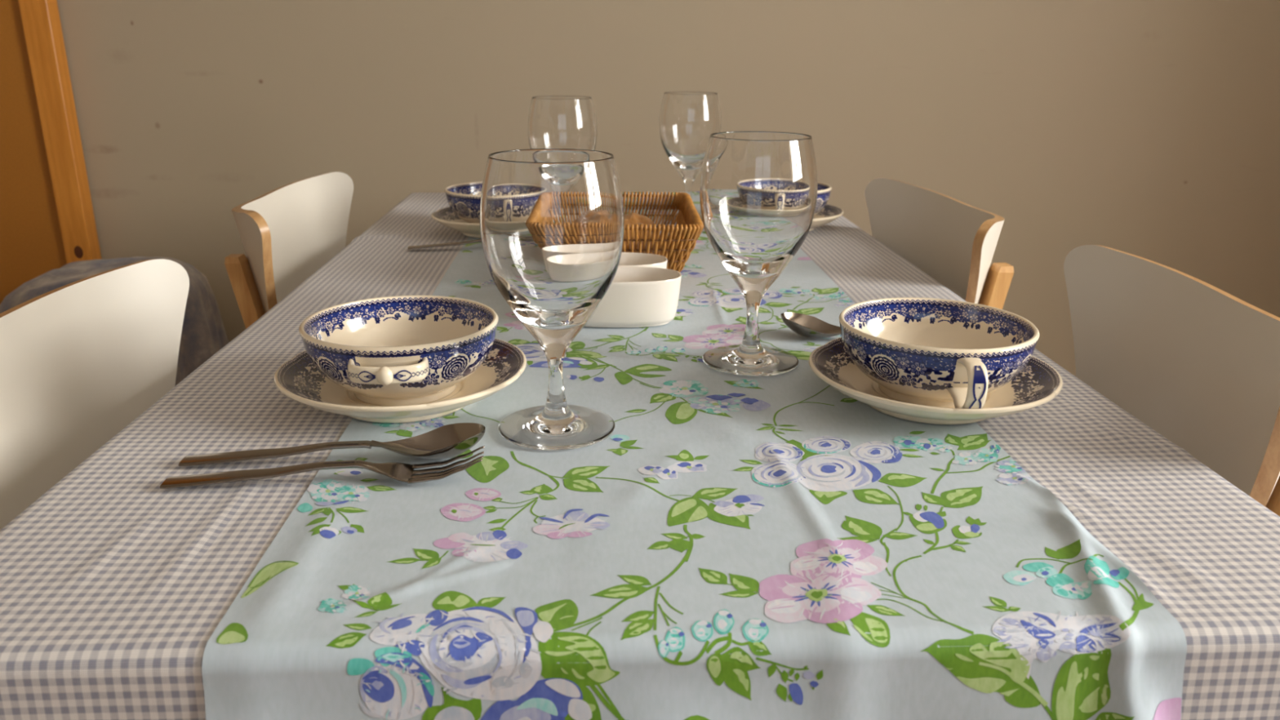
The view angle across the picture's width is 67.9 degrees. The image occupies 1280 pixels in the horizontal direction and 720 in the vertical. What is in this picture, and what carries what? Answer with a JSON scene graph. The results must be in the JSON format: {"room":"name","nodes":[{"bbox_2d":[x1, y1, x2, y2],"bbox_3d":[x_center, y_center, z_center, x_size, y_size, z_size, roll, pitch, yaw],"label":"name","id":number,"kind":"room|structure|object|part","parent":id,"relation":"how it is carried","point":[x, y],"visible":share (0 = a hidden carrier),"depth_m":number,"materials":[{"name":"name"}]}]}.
{"room":"dining room","nodes":[
{"label":"dining room","id":0,"kind":"room"},
{"bbox_2d":[57,0,1279,376],"bbox_3d":[-0.058,-0.972,2.153,4.500,2.500,0.100,0,18,-3],"label":"wall","id":1,"kind":"structure","parent":0,"point":[1149,130],"depth_m":2.23,"materials":[{"name":"paint"}]},
{"bbox_3d":[0.039,0.985,0.382,4.500,0.100,4.700,0,18,-3],"label":"floor","id":2,"kind":"structure","parent":0,"visible":0},
{"bbox_2d":[0,0,102,304],"bbox_3d":[-1.616,-0.722,2.074,0.670,2.050,0.047,0,18,-3],"label":"door","id":3,"kind":"structure","parent":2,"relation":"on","point":[47,223],"depth_m":2.16,"materials":[{"name":"brown wood"}]},
{"bbox_2d":[0,258,189,529],"bbox_3d":[-0.268,0.353,0.819,0.470,0.820,0.411,-1,18,-3],"label":"dining chair","id":4,"kind":"object","parent":2,"relation":"on","point":[82,360],"visible":0.34,"depth_m":0.78,"materials":[{"name":"white laminate"}]},
{"bbox_2d":[0,256,228,385],"bbox_3d":[-1.084,0.076,2.019,0.500,0.582,0.561,0,18,-3],"label":"armchair","id":5,"kind":"object","parent":2,"relation":"on","point":[203,334],"visible":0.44,"depth_m":1.94,"materials":[{"name":"grey fabric"}]},
{"bbox_2d":[224,172,353,328],"bbox_3d":[-0.296,0.161,1.397,0.470,0.820,0.411,0,18,-2],"label":"dining chair","id":6,"kind":"object","parent":2,"relation":"on","point":[287,233],"visible":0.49,"depth_m":1.32,"materials":[{"name":"white laminate"}]},
{"bbox_3d":[-0.473,0.237,1.257,0.106,0.762,0.025,0,18,-2],"label":"leg","id":7,"kind":"part","parent":6,"relation":"part of","materials":[{"name":"brown wood"}]},
{"bbox_2d":[865,177,1013,309],"bbox_3d":[0.216,0.178,1.358,0.470,0.820,0.411,-1,18,-5],"label":"dining chair","id":8,"kind":"object","parent":2,"relation":"on","point":[953,242],"visible":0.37,"depth_m":1.30,"materials":[{"name":"white laminate"}]},
{"bbox_3d":[0.411,0.249,1.242,0.106,0.762,0.025,-1,18,-5],"label":"leg","id":9,"kind":"part","parent":8,"relation":"part of","materials":[{"name":"brown wood"}]},
{"bbox_2d":[1063,244,1279,516],"bbox_3d":[0.279,0.326,0.913,0.470,0.820,0.411,2,18,3],"label":"dining chair","id":10,"kind":"object","parent":2,"relation":"on","point":[1197,363],"visible":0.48,"depth_m":0.84,"materials":[{"name":"white laminate"}]},
{"bbox_3d":[0.451,0.406,0.770,0.106,0.762,0.025,2,18,3],"label":"leg","id":11,"kind":"part","parent":10,"relation":"part of","materials":[{"name":"brown wood"}]},
{"bbox_3d":[-0.021,0.261,1.233,0.739,0.738,1.408,0,18,-3],"label":"dining table","id":12,"kind":"object","parent":2,"relation":"on","visible":0},
{"bbox_2d":[0,192,1279,719],"bbox_3d":[-0.020,0.059,1.166,0.776,0.322,1.485,0,18,-3],"label":"tablecloth","id":13,"kind":"object","parent":12,"relation":"on","point":[115,585],"visible":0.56,"depth_m":0.56,"materials":[{"name":"fabric"}]},
{"bbox_2d":[201,191,1186,719],"bbox_3d":[-0.003,0.050,1.160,0.459,0.312,1.511,0,18,-3],"label":"table runner","id":14,"kind":"object","parent":13,"relation":"on","point":[788,545],"visible":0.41,"depth_m":0.50,"materials":[{"name":"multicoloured fabric"}]},
{"bbox_2d":[160,445,484,488],"bbox_3d":[-0.197,0.068,0.595,0.196,0.016,0.027,-1,18,-5],"label":"fork","id":15,"kind":"object","parent":14,"relation":"on","point":[402,472],"visible":1,"depth_m":0.59,"materials":[{"name":"metal"}]},
{"bbox_3d":[-0.234,0.070,0.592,0.122,0.012,0.015,-1,18,-5],"label":"handle","id":16,"kind":"part","parent":15,"relation":"part of","materials":[{"name":"metal"}]},
{"bbox_2d":[178,422,485,466],"bbox_3d":[-0.200,0.056,0.624,0.196,0.020,0.042,-1,18,-4],"label":"spoon","id":17,"kind":"object","parent":14,"relation":"on","point":[448,441],"visible":1,"depth_m":0.62,"materials":[{"name":"metal"}]},
{"bbox_3d":[-0.237,0.060,0.622,0.122,0.012,0.015,-1,18,-4],"label":"handle","id":18,"kind":"part","parent":17,"relation":"part of","materials":[{"name":"metal"}]},
{"bbox_2d":[369,422,485,459],"bbox_3d":[-0.140,0.055,0.628,0.075,0.019,0.042,-1,18,-4],"label":"bowl","id":19,"kind":"object","parent":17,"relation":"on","point":[448,441],"depth_m":0.64,"materials":[{"name":"metal"}]},
{"bbox_2d":[274,338,526,422],"bbox_3d":[-0.181,0.016,0.732,0.187,0.029,0.185,-7,20,-22],"label":"saucer","id":20,"kind":"object","parent":14,"relation":"on","point":[298,378],"visible":0.44,"depth_m":0.71,"materials":[{"name":"ceramic"}]},
{"bbox_2d":[298,295,498,406],"bbox_3d":[-0.181,-0.004,0.726,0.146,0.056,0.148,15,23,36],"label":"bowl","id":21,"kind":"object","parent":20,"relation":"on","point":[398,350],"visible":1,"depth_m":0.70,"materials":[{"name":"ceramic"}]},
{"bbox_2d":[346,367,427,382],"bbox_3d":[-0.173,0.009,0.647,0.054,0.008,0.015,-1,18,-6],"label":"handle","id":22,"kind":"object","parent":21,"relation":"on","point":[354,374],"depth_m":0.64,"materials":[{"name":"ceramic"}]},
{"bbox_3d":[-0.173,0.008,0.650,0.054,0.017,0.026,-1,18,-6],"label":"handle","id":23,"kind":"part","parent":21,"relation":"part of","materials":[{"name":"beige ceramic"}]},
{"bbox_2d":[407,239,481,249],"bbox_3d":[-0.211,-0.158,1.275,0.196,0.016,0.027,-2,18,-6],"label":"fork","id":24,"kind":"object","parent":14,"relation":"on","point":[437,245],"visible":0.33,"depth_m":1.27,"materials":[{"name":"metal"}]},
{"bbox_2d":[431,206,480,238],"bbox_3d":[-0.208,-0.201,1.385,0.187,0.029,0.185,-7,20,-22],"label":"saucer","id":25,"kind":"object","parent":14,"relation":"on","point":[446,216],"visible":0.23,"depth_m":1.34,"materials":[{"name":"ceramic"}]},
{"bbox_2d":[444,181,482,223],"bbox_3d":[-0.208,-0.221,1.378,0.146,0.056,0.146,11,21,30],"label":"bowl","id":26,"kind":"object","parent":25,"relation":"on","point":[464,199],"visible":0.27,"depth_m":1.33,"materials":[{"name":"ceramic"}]},
{"bbox_2d":[480,148,624,450],"bbox_3d":[-0.059,-0.043,0.651,0.096,0.192,0.096,-15,24,-38],"label":"wine glass","id":27,"kind":"object","parent":14,"relation":"on","point":[552,220],"visible":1,"depth_m":0.61,"materials":[{"name":"clear glass"}]},
{"bbox_2d":[527,95,597,150],"bbox_3d":[-0.107,-0.267,1.325,0.096,0.192,0.096,-11,22,-32],"label":"wine glass","id":28,"kind":"object","parent":14,"relation":"on","point":[554,122],"visible":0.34,"depth_m":1.27,"materials":[{"name":"clear glass"}]},
{"bbox_2d":[584,266,681,327],"bbox_3d":[-0.026,-0.062,0.940,0.133,0.048,0.069,0,18,-1],"label":"oval dish","id":29,"kind":"object","parent":14,"relation":"on","point":[636,296],"visible":0.53,"depth_m":0.92,"materials":[{"name":"white ceramic"}]},
{"bbox_2d":[618,252,667,268],"bbox_3d":[-0.038,-0.084,1.007,0.133,0.048,0.069,0,18,-1],"label":"oval dish","id":30,"kind":"object","parent":14,"relation":"on","point":[627,259],"visible":0.19,"depth_m":1.03,"materials":[{"name":"white ceramic"}]},
{"bbox_2d":[622,191,703,272],"bbox_3d":[-0.031,-0.147,1.149,0.198,0.077,0.248,0,18,-1],"label":"wicker basket","id":31,"kind":"object","parent":14,"relation":"on","point":[681,241],"visible":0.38,"depth_m":1.06,"materials":[{"name":"brown wicker"}]},
{"bbox_2d":[622,212,664,256],"bbox_3d":[-0.031,-0.146,1.149,0.120,0.063,0.160,0,18,-3],"label":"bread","id":32,"kind":"object","parent":31,"relation":"in","point":[634,218],"visible":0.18,"depth_m":1.13,"materials":[{"name":"brown food"}]},
{"bbox_2d":[658,91,721,222],"bbox_3d":[0.077,-0.317,1.483,0.096,0.192,0.096,-4,19,-14],"label":"wine glass","id":33,"kind":"object","parent":14,"relation":"on","point":[687,120],"visible":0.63,"depth_m":1.43,"materials":[{"name":"clear glass"}]},
{"bbox_2d":[699,131,817,376],"bbox_3d":[0.097,-0.090,0.798,0.096,0.192,0.096,-6,19,-18],"label":"wine glass","id":34,"kind":"object","parent":14,"relation":"on","point":[758,189],"visible":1,"depth_m":0.76,"materials":[{"name":"clear glass"}]},
{"bbox_2d":[781,312,840,337],"bbox_3d":[0.228,-0.025,0.878,0.196,0.020,0.042,5,19,14],"label":"spoon","id":35,"kind":"object","parent":14,"relation":"on","point":[807,326],"visible":0.45,"depth_m":0.90,"materials":[{"name":"metal"}]},
{"bbox_2d":[808,337,1062,424],"bbox_3d":[0.225,0.018,0.737,0.185,0.029,0.187,-7,20,-22],"label":"saucer","id":36,"kind":"object","parent":14,"relation":"on","point":[1038,383],"visible":0.52,"depth_m":0.71,"materials":[{"name":"ceramic"}]},
{"bbox_2d":[839,297,1039,408],"bbox_3d":[0.225,-0.003,0.730,0.146,0.056,0.146,-17,25,-42],"label":"bowl","id":37,"kind":"object","parent":36,"relation":"on","point":[931,352],"visible":0.99,"depth_m":0.70,"materials":[{"name":"ceramic"}]},
{"bbox_3d":[0.227,0.018,0.657,0.018,0.039,0.034,0,18,-2],"label":"handle","id":38,"kind":"part","parent":37,"relation":"part of","materials":[{"name":"beige ceramic"}]},
{"bbox_2d":[968,365,986,408],"bbox_3d":[0.228,0.021,0.650,0.009,0.038,0.021,0,18,-2],"label":"print","id":39,"kind":"object","parent":37,"relation":"attached to","point":[976,374],"depth_m":0.64,"materials":[{"name":"ceramic"}]},
{"bbox_2d":[808,204,844,231],"bbox_3d":[0.213,-0.215,1.440,0.185,0.029,0.187,6,19,16],"label":"saucer","id":40,"kind":"object","parent":13,"relation":"on","point":[829,213],"visible":0.13,"depth_m":1.43,"materials":[{"name":"ceramic"}]},
{"bbox_2d":[813,182,831,215],"bbox_3d":[0.213,-0.235,1.433,0.146,0.056,0.146,-13,23,-35],"label":"cup","id":41,"kind":"object","parent":40,"relation":"on","point":[824,190],"visible":0.12,"depth_m":1.39,"materials":[{"name":"ceramic"}]}
]}

